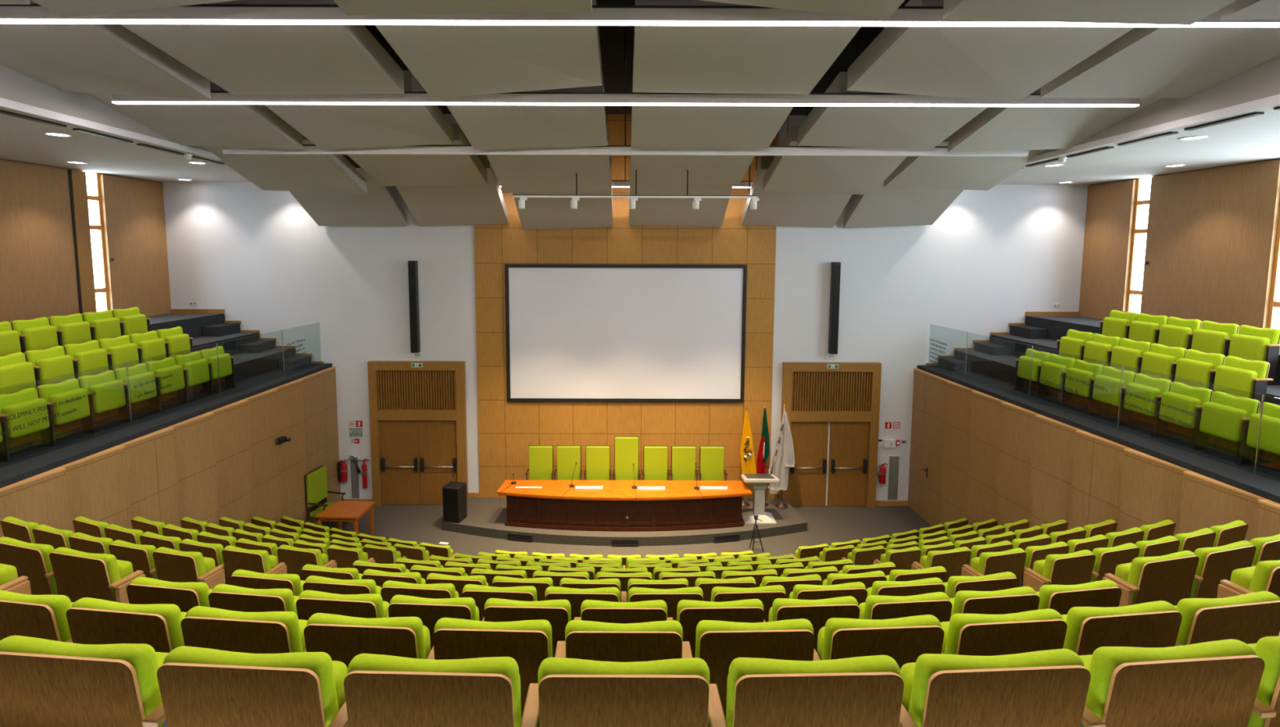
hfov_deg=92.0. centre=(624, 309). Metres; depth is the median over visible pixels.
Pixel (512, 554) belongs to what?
seat
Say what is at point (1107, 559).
seat
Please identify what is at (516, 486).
name card
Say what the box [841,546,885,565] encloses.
seat
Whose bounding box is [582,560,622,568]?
seat
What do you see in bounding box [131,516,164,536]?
seat
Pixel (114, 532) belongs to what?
seat
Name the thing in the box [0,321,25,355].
seat
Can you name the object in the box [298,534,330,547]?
seat
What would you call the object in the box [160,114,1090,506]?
wall
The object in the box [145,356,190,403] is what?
seat
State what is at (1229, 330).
cushion
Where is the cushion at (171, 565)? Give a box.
[155,546,205,582]
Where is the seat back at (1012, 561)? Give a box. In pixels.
[977,548,1024,574]
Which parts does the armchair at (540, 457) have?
frame, armrest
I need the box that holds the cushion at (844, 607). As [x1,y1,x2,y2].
[771,596,857,622]
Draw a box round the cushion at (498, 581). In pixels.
[492,576,553,586]
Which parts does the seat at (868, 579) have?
panel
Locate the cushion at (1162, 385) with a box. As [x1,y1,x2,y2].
[1133,373,1170,395]
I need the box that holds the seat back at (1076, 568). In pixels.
[1042,550,1093,585]
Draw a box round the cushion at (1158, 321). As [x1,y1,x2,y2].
[1136,313,1167,328]
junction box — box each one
[412,352,423,357]
[825,353,836,359]
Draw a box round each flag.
[739,404,756,507]
[756,402,769,506]
[767,404,795,509]
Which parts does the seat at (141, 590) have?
panel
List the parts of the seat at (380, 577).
panel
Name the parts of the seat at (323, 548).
panel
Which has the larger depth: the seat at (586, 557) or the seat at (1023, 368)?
the seat at (1023, 368)
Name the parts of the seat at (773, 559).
panel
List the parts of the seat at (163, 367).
panel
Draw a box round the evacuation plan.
[348,428,362,437]
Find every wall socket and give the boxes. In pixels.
[189,301,196,304]
[1053,303,1060,306]
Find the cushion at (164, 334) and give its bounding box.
[157,326,182,340]
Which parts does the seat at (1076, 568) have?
panel, armrest, panel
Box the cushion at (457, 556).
[454,553,492,560]
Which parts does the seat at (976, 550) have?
panel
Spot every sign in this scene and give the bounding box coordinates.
[348,420,355,426]
[355,420,362,426]
[411,363,422,367]
[826,364,838,368]
[884,422,891,428]
[893,422,900,428]
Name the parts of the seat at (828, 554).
panel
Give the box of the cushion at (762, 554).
[737,553,770,558]
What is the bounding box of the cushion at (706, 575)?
[658,571,715,580]
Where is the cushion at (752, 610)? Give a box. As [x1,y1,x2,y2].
[676,599,764,622]
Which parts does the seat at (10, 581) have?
armrest, panel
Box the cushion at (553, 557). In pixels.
[551,556,584,560]
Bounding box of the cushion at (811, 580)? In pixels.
[761,574,821,586]
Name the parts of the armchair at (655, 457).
frame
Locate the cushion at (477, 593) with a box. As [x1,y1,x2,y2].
[462,584,537,601]
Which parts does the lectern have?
reading panel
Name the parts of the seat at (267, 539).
panel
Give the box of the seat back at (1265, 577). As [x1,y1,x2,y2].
[1248,560,1279,592]
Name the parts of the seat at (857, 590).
panel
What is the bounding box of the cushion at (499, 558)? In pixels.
[496,556,534,561]
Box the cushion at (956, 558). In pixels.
[924,546,969,568]
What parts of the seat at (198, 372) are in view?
panel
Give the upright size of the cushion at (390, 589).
0.480 m
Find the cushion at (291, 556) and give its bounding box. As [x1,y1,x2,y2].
[279,545,323,566]
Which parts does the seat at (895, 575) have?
panel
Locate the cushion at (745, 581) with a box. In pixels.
[694,577,755,586]
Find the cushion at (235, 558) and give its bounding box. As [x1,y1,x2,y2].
[223,546,271,572]
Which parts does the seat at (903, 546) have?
panel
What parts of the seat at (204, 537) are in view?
panel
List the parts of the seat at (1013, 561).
panel, armrest, panel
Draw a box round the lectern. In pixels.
[741,466,779,524]
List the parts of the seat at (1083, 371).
panel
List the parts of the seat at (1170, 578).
panel, armrest, panel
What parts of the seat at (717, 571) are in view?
panel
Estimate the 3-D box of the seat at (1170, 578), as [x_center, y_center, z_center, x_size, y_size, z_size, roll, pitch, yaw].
[4.565,2.515,5.410,0.725,0.840,0.294,-1,6,-13]
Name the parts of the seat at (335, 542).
panel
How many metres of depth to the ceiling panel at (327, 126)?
8.93 m
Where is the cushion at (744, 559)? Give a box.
[713,557,752,562]
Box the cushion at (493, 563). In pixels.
[476,559,521,566]
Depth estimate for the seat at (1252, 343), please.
9.37 m
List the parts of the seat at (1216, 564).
armrest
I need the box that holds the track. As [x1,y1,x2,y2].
[512,163,757,198]
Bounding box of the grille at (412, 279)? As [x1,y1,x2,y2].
[408,263,417,351]
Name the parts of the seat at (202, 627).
panel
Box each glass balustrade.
[0,362,132,435]
[133,343,220,398]
[249,329,284,375]
[284,322,317,368]
[929,324,966,367]
[964,332,1000,377]
[1028,346,1106,399]
[1116,364,1197,428]
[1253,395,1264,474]
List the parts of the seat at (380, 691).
armrest, panel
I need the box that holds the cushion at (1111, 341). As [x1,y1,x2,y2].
[1091,333,1119,350]
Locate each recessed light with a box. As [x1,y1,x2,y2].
[43,132,72,137]
[65,160,87,164]
[176,178,192,180]
[186,161,207,164]
[1043,164,1063,166]
[1057,181,1073,183]
[1164,164,1185,167]
[1178,135,1208,140]
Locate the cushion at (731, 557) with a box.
[701,555,734,559]
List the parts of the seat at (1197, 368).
panel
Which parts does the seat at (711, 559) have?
panel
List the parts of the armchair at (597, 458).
frame, armrest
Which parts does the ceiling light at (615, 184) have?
rail, hanger rod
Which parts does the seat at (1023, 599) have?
panel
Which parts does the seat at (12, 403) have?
panel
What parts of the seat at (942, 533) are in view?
panel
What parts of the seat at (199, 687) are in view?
armrest, panel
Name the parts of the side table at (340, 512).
leg, leg, leg, leg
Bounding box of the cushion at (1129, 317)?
[1109,310,1137,324]
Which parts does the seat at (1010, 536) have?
panel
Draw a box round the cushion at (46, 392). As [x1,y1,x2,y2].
[38,378,79,402]
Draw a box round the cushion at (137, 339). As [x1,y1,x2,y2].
[129,330,158,346]
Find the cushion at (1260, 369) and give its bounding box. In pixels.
[1223,355,1268,378]
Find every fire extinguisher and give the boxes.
[337,459,348,482]
[348,456,368,488]
[876,462,888,484]
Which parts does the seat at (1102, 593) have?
panel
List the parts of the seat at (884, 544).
panel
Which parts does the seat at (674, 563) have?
panel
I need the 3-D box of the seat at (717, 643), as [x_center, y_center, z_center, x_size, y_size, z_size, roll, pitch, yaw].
[0.594,1.919,3.111,0.631,0.840,0.294,0,6,-2]
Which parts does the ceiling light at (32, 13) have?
rail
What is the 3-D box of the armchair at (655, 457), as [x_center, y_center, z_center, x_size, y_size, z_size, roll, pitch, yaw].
[0.718,3.952,14.232,0.650,1.490,0.570,0,6,0]
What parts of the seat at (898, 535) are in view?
panel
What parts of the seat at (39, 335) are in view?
panel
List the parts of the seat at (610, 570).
panel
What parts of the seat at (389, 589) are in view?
panel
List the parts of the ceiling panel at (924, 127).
suspension rod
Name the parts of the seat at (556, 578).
panel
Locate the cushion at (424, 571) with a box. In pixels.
[410,564,465,576]
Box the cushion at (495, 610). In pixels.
[484,598,571,622]
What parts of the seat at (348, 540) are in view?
panel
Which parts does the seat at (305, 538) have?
panel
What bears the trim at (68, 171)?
attached to the wall at (38, 275)
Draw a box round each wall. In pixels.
[0,158,171,323]
[0,366,341,537]
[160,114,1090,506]
[474,114,778,498]
[907,368,1279,542]
[1078,158,1279,344]
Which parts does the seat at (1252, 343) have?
panel, armrest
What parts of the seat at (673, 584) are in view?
armrest, panel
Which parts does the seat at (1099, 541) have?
panel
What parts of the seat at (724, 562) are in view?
panel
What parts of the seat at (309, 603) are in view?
panel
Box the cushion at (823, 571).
[782,566,837,577]
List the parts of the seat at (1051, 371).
panel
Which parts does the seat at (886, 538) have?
panel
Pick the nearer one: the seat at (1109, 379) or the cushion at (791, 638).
the cushion at (791, 638)
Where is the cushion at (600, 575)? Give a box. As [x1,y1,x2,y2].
[595,572,652,580]
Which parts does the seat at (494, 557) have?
panel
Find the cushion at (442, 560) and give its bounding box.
[429,555,472,564]
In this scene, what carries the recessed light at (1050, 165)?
in the ceiling at (1255, 138)
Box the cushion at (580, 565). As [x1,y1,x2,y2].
[576,563,621,568]
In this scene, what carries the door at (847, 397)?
in the wall at (1001, 253)
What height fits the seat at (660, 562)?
0.840 m
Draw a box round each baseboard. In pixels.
[170,309,323,363]
[340,493,907,506]
[925,311,1079,365]
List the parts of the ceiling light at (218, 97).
rail, hanger rod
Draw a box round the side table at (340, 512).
[315,501,375,535]
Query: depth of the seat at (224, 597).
3.97 m
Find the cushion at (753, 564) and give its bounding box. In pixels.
[726,560,771,567]
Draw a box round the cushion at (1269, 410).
[1258,402,1279,418]
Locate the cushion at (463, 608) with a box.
[390,595,476,621]
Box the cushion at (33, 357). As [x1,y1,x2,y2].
[26,346,65,366]
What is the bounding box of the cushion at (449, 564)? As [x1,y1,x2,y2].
[444,561,491,570]
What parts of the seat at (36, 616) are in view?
panel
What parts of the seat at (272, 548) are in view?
panel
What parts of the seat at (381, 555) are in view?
panel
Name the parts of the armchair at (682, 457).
frame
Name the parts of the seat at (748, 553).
panel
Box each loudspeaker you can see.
[408,260,420,353]
[442,481,466,523]
[827,262,840,354]
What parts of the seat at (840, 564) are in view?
panel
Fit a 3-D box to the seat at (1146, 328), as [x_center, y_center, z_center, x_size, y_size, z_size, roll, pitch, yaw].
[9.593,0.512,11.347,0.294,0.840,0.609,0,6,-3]
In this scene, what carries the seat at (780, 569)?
on the floor
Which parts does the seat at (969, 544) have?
panel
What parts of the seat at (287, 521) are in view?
panel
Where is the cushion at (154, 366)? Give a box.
[146,356,176,374]
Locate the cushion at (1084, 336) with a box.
[1066,328,1092,342]
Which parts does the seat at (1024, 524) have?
panel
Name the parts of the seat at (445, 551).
panel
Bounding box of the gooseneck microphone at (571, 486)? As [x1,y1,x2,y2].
[568,462,577,487]
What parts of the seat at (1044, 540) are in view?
panel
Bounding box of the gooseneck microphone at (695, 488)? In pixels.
[693,462,699,489]
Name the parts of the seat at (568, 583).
panel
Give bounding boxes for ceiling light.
[0,0,1279,27]
[111,25,1139,106]
[222,105,1028,156]
[497,155,757,187]
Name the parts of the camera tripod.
leg, leg, leg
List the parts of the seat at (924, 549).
panel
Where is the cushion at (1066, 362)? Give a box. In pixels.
[1048,353,1075,368]
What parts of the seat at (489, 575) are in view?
panel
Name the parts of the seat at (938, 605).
panel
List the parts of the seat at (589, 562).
panel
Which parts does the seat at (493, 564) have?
panel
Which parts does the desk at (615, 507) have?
panel moulding, panel moulding, panel moulding, panel moulding, panel moulding, panel moulding, panel moulding, panel moulding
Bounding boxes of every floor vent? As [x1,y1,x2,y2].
[507,533,533,542]
[612,539,638,546]
[714,533,739,542]
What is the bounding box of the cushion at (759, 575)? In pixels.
[721,569,777,579]
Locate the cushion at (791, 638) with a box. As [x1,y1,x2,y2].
[694,618,813,658]
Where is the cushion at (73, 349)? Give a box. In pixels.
[64,340,99,359]
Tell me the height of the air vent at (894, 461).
1.140 m
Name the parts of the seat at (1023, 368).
panel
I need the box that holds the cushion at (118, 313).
[112,306,140,321]
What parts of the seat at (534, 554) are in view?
panel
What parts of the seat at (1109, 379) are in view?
panel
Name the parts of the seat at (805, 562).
panel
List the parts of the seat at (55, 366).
panel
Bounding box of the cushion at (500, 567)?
[495,564,542,571]
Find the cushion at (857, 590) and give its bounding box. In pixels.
[791,582,866,599]
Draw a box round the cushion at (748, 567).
[706,564,752,571]
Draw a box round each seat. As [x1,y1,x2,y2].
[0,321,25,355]
[0,352,40,395]
[0,387,58,448]
[0,414,13,462]
[0,516,39,543]
[0,537,57,595]
[0,564,31,595]
[0,590,74,642]
[0,635,168,726]
[10,316,62,351]
[24,346,78,385]
[32,524,74,549]
[36,378,97,434]
[44,547,145,604]
[48,313,94,346]
[63,340,112,377]
[66,597,186,653]
[68,533,113,554]
[72,516,108,537]
[77,370,132,422]
[81,310,124,341]
[97,335,142,370]
[104,524,143,545]
[108,540,158,579]
[111,306,150,336]
[113,363,163,412]
[126,577,212,612]
[128,330,168,363]
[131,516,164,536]
[139,532,182,551]
[142,646,347,726]
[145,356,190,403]
[149,546,225,589]
[156,326,193,357]
[162,524,199,541]
[173,351,214,395]
[178,539,226,584]
[180,517,208,533]
[180,606,307,653]
[196,531,237,548]
[199,346,236,387]
[204,523,234,537]
[208,584,298,616]
[218,516,244,530]
[220,546,287,585]
[229,569,305,596]
[232,528,263,542]
[235,538,279,560]
[243,523,271,536]
[250,516,276,530]
[262,534,294,547]
[269,528,299,542]
[275,522,302,536]
[276,545,337,580]
[280,515,305,529]
[293,540,328,556]
[296,590,389,621]
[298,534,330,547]
[300,564,363,581]
[301,528,330,539]
[302,575,382,595]
[303,522,330,533]
[303,613,431,668]
[327,545,374,568]
[328,528,358,537]
[328,653,521,726]
[329,533,361,542]
[329,539,364,552]
[351,560,409,574]
[356,533,387,542]
[360,538,393,547]
[361,569,425,588]
[362,544,407,564]
[380,581,458,605]
[386,537,419,546]
[388,595,479,649]
[393,543,434,560]
[395,557,444,571]
[409,564,467,582]
[418,542,456,558]
[425,573,488,598]
[426,617,552,717]
[429,555,474,567]
[444,561,492,576]
[453,553,493,564]
[462,584,537,621]
[470,568,527,586]
[476,559,521,570]
[477,551,510,560]
[482,598,571,657]
[492,576,553,601]
[494,550,528,558]
[495,564,542,578]
[496,556,534,566]
[513,554,546,562]
[520,657,710,726]
[525,561,571,571]
[531,552,564,559]
[533,570,589,586]
[538,558,577,568]
[545,586,619,620]
[547,566,595,580]
[551,556,584,563]
[554,620,683,662]
[560,577,620,602]
[568,554,603,559]
[573,600,667,624]
[576,563,621,580]
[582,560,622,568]
[588,557,622,562]
[595,572,652,602]
[600,567,648,573]
[607,555,641,568]
[621,578,688,602]
[622,557,659,568]
[622,586,702,621]
[626,560,666,568]
[626,563,671,580]
[644,554,679,559]
[653,566,700,580]
[658,571,715,587]
[663,556,697,563]
[666,599,764,657]
[670,559,709,568]
[677,562,722,572]
[682,618,814,719]
[683,553,716,559]
[694,577,755,601]
[701,555,734,563]
[706,564,752,579]
[707,655,903,726]
[711,585,786,622]
[713,557,752,567]
[720,551,753,559]
[720,569,777,587]
[726,560,771,571]
[737,553,770,561]
[755,555,794,564]
[755,562,804,577]
[759,574,822,599]
[763,596,859,653]
[774,556,818,568]
[780,566,838,582]
[789,582,867,606]
[790,543,829,559]
[804,559,853,572]
[813,614,944,670]
[815,545,854,562]
[822,570,886,589]
[829,539,861,547]
[838,562,897,576]
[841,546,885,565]
[854,540,888,548]
[857,592,951,622]
[860,534,891,543]
[866,577,945,597]
[873,546,920,569]
[884,541,919,554]
[885,566,948,582]
[887,535,919,544]
[890,529,919,539]
[898,648,1090,726]
[911,546,971,582]
[917,530,947,542]
[917,536,950,549]
[918,524,945,535]
[919,542,955,564]
[940,608,1066,656]
[942,572,1018,598]
[943,518,968,532]
[946,524,973,537]
[948,530,978,544]
[949,586,1039,617]
[953,537,986,550]
[960,548,1026,587]
[968,541,1013,566]
[972,519,997,532]
[977,525,1005,538]
[985,531,1016,545]
[1003,519,1029,533]
[1010,533,1051,551]
[1013,348,1050,397]
[1013,525,1043,539]
[1020,542,1069,587]
[1022,550,1095,591]
[1035,579,1121,615]
[1039,353,1075,405]
[1040,520,1068,535]
[1048,527,1086,544]
[1056,328,1093,360]
[1061,600,1182,656]
[1064,360,1103,414]
[1066,534,1108,553]
[1080,639,1264,726]
[1083,333,1120,366]
[1083,520,1117,538]
[1089,542,1139,582]
[1092,366,1135,425]
[1099,310,1137,338]
[1102,551,1199,607]
[1105,527,1144,547]
[1110,337,1151,374]
[1123,373,1171,436]
[1128,313,1168,343]
[1134,536,1179,557]
[1139,520,1176,541]
[1140,343,1186,382]
[1158,316,1201,350]
[1159,382,1213,450]
[1173,528,1216,552]
[1173,591,1279,646]
[1174,349,1225,391]
[1189,541,1256,599]
[1191,320,1239,357]
[1199,391,1260,466]
[1209,520,1248,547]
[1213,355,1273,413]
[1217,560,1279,598]
[1228,324,1279,385]
[1246,402,1279,464]
[1247,636,1279,726]
[1248,533,1279,567]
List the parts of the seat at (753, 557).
panel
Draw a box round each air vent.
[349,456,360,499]
[886,455,900,501]
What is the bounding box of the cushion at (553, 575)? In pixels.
[533,570,589,580]
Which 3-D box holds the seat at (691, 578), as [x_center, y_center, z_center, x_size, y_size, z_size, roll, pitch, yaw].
[0.623,3.190,6.659,0.665,0.840,0.294,0,6,-2]
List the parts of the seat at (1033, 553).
panel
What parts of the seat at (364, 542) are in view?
panel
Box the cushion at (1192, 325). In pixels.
[1166,316,1200,333]
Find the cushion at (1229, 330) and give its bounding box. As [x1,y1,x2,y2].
[1200,320,1237,338]
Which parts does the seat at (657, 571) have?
panel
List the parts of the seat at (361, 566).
panel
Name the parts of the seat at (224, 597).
panel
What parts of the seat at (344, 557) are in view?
panel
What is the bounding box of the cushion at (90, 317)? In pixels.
[82,310,113,325]
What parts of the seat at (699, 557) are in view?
panel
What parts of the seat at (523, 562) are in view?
panel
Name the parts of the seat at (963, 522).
panel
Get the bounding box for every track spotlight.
[518,197,527,208]
[570,197,579,208]
[628,197,637,208]
[692,198,701,209]
[750,198,759,209]
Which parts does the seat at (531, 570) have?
panel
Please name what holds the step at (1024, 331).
on the floor at (996, 371)
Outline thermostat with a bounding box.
[878,439,883,444]
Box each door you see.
[316,421,339,502]
[367,360,467,506]
[778,362,881,507]
[908,422,932,522]
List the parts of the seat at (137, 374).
panel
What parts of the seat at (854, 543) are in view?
panel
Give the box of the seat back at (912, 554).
[884,546,919,562]
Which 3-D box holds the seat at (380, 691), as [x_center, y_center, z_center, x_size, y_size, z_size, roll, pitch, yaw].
[-0.684,1.597,2.227,0.647,0.840,0.294,0,6,2]
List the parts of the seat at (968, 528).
panel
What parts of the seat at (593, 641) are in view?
armrest, panel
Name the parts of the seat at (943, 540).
panel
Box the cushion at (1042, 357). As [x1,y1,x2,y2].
[1025,348,1049,362]
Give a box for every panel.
[0,0,30,4]
[0,0,211,99]
[31,0,234,17]
[86,80,302,149]
[120,0,404,95]
[203,134,367,193]
[264,50,453,149]
[288,155,406,226]
[333,0,591,14]
[346,105,487,186]
[374,0,601,97]
[395,155,508,226]
[446,71,607,149]
[486,124,610,192]
[512,155,613,230]
[629,160,733,226]
[630,140,754,185]
[631,89,793,148]
[632,0,861,94]
[701,0,904,18]
[742,137,852,227]
[763,106,907,195]
[797,31,987,149]
[843,181,964,228]
[847,0,1134,101]
[882,439,895,448]
[883,137,1046,190]
[942,0,1236,24]
[947,87,1161,152]
[1040,26,1279,97]
[1220,0,1279,20]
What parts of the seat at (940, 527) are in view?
panel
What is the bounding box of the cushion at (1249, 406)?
[1210,391,1258,417]
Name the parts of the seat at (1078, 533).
panel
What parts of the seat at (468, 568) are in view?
panel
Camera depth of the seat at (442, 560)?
8.42 m
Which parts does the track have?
rail, rail, hanger rod, hanger rod, hanger rod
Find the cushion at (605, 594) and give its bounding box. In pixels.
[545,586,619,602]
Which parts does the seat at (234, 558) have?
panel, armrest, panel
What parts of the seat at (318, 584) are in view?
panel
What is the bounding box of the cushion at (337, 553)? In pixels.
[328,545,364,561]
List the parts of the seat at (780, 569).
panel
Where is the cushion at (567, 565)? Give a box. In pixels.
[525,561,571,568]
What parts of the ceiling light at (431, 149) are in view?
rail, hanger rod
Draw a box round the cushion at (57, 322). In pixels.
[48,313,83,329]
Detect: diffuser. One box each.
[0,18,1279,27]
[46,133,68,136]
[111,101,1138,106]
[222,152,1027,156]
[499,186,751,187]
[1182,137,1203,139]
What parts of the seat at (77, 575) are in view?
armrest, panel, armrest, panel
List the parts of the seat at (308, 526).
panel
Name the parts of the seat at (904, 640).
armrest, panel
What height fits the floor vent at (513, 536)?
0.130 m
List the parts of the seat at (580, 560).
panel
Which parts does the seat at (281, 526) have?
panel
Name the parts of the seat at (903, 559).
panel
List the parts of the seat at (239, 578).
panel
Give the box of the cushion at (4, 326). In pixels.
[0,321,11,332]
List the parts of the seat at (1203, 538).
panel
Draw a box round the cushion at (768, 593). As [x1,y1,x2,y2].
[711,585,785,602]
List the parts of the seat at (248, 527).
panel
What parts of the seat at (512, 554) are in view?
panel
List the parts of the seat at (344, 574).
panel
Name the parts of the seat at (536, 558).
panel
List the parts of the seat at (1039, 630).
panel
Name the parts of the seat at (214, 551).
panel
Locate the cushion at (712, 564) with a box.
[677,562,722,568]
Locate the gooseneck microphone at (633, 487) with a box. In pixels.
[631,463,636,488]
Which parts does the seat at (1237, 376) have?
panel, armrest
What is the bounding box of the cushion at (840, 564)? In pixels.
[807,559,852,568]
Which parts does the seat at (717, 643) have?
armrest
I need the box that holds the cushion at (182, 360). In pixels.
[174,351,201,366]
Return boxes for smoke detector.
[183,153,192,159]
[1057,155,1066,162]
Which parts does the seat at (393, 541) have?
panel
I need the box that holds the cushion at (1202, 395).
[1169,382,1211,406]
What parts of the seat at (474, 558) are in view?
panel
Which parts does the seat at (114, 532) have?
panel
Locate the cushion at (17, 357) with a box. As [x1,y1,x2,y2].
[0,352,26,366]
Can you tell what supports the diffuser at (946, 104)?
attached to the ceiling light at (218, 97)
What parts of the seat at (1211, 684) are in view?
armrest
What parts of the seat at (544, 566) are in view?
panel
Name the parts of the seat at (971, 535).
panel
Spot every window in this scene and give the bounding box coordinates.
[80,170,109,311]
[1125,175,1154,311]
[1266,205,1279,343]
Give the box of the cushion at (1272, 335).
[1238,324,1279,344]
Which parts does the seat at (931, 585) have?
panel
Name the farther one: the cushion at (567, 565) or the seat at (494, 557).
the seat at (494, 557)
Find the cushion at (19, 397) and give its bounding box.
[0,387,38,414]
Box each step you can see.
[202,323,239,337]
[239,340,275,353]
[277,355,311,369]
[937,357,972,371]
[973,342,1010,355]
[1008,325,1047,339]
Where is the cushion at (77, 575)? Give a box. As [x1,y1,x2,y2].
[53,547,120,602]
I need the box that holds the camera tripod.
[749,515,763,551]
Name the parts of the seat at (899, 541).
panel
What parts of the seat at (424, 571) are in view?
panel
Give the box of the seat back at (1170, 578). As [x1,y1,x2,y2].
[1127,551,1195,605]
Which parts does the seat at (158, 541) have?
panel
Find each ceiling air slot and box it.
[0,109,66,127]
[72,128,133,142]
[137,143,184,155]
[191,155,224,164]
[1025,157,1059,166]
[1066,146,1114,157]
[1117,131,1178,146]
[1184,111,1264,130]
[1273,106,1279,110]
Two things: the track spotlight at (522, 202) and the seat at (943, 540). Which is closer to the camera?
the seat at (943, 540)
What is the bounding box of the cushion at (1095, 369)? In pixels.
[1073,360,1102,378]
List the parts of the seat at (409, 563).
panel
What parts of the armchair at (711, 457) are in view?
armrest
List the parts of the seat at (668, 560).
panel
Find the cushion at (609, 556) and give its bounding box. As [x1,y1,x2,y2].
[607,555,641,558]
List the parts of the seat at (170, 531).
panel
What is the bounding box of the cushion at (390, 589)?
[382,581,455,598]
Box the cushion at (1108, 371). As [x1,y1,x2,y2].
[1101,366,1134,386]
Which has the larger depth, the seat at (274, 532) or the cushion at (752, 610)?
the seat at (274, 532)
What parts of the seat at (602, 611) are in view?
armrest, panel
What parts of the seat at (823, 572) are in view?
panel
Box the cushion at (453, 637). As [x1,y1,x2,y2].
[434,617,552,657]
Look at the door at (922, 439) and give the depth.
14.55 m
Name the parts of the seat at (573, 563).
panel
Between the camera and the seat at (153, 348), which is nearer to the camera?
the seat at (153, 348)
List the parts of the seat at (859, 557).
panel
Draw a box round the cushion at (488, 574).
[471,568,526,578]
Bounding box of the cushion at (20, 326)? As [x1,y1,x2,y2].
[12,316,49,334]
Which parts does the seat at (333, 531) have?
panel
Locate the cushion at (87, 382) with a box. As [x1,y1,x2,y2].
[79,370,115,392]
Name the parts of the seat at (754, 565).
panel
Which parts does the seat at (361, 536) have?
panel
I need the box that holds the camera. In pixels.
[275,436,290,444]
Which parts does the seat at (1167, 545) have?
panel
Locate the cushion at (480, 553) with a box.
[477,551,510,557]
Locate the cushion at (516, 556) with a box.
[513,554,546,559]
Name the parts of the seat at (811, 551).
panel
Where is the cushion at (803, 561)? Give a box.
[775,556,818,564]
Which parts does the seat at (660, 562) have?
panel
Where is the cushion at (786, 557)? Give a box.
[755,555,794,561]
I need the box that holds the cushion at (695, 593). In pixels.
[628,586,702,602]
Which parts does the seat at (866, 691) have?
armrest, panel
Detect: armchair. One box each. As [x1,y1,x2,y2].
[304,465,347,529]
[525,445,554,479]
[553,445,582,479]
[583,445,611,480]
[612,436,640,480]
[642,445,670,480]
[670,445,698,480]
[697,445,727,480]
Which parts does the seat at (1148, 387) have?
panel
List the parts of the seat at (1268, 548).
panel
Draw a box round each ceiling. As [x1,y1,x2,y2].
[0,97,250,182]
[364,0,909,115]
[997,93,1279,184]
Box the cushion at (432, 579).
[426,573,486,586]
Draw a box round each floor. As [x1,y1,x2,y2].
[0,313,320,467]
[316,504,931,559]
[441,497,807,546]
[930,315,1279,482]
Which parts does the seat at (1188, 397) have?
panel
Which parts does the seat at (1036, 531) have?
panel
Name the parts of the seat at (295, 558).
panel, armrest, panel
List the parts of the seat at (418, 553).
panel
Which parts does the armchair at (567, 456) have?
armrest, frame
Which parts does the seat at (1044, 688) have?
armrest, panel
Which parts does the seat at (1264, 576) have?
panel, armrest, panel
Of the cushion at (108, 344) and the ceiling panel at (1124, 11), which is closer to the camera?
the ceiling panel at (1124, 11)
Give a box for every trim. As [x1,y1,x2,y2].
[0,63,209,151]
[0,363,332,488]
[67,169,82,314]
[71,169,97,313]
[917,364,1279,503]
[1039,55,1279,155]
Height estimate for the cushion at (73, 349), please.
0.480 m
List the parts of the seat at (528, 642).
armrest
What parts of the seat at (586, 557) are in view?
panel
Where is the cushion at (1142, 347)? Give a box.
[1119,337,1150,355]
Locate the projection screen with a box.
[504,263,746,403]
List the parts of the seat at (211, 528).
panel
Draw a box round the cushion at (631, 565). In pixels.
[626,563,671,568]
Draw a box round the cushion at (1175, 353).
[1149,343,1184,362]
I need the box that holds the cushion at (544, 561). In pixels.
[538,558,577,564]
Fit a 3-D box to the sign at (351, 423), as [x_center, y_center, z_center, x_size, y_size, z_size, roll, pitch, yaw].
[-6.618,2.774,14.975,0.160,0.160,0.014,0,6,0]
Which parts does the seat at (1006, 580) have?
panel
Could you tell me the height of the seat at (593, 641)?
0.840 m
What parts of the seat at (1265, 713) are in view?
armrest, panel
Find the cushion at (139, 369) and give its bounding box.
[115,363,147,383]
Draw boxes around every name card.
[515,486,542,488]
[575,486,602,488]
[637,486,665,489]
[700,486,727,488]
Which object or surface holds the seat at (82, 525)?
on the floor
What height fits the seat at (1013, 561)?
0.840 m
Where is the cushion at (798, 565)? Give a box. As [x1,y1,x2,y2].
[757,562,803,571]
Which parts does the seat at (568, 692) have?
armrest, panel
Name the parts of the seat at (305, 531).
panel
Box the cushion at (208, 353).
[200,346,224,359]
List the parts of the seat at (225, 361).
panel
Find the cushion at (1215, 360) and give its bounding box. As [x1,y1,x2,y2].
[1184,349,1223,369]
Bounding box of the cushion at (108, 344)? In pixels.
[98,335,130,352]
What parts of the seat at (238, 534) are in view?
panel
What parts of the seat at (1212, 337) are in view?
panel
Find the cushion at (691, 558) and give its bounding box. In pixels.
[663,556,697,560]
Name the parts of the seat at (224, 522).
panel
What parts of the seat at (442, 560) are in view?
panel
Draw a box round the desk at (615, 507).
[497,480,751,532]
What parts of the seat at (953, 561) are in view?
panel, armrest, panel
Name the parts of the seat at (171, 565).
armrest, panel, armrest, panel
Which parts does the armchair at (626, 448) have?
armrest, frame, armrest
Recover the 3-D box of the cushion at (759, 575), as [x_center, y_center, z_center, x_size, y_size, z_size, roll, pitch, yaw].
[1.324,3.015,6.624,0.599,0.480,0.158,0,6,-4]
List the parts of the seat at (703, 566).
panel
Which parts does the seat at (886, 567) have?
panel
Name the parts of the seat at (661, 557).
panel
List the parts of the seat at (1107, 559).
armrest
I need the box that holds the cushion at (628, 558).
[626,557,659,563]
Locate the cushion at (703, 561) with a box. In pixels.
[670,559,709,564]
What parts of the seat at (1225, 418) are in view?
panel, armrest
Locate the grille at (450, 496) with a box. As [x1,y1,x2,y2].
[442,488,457,522]
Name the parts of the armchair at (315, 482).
frame, backrest, armrest, seat frame, seat, armrest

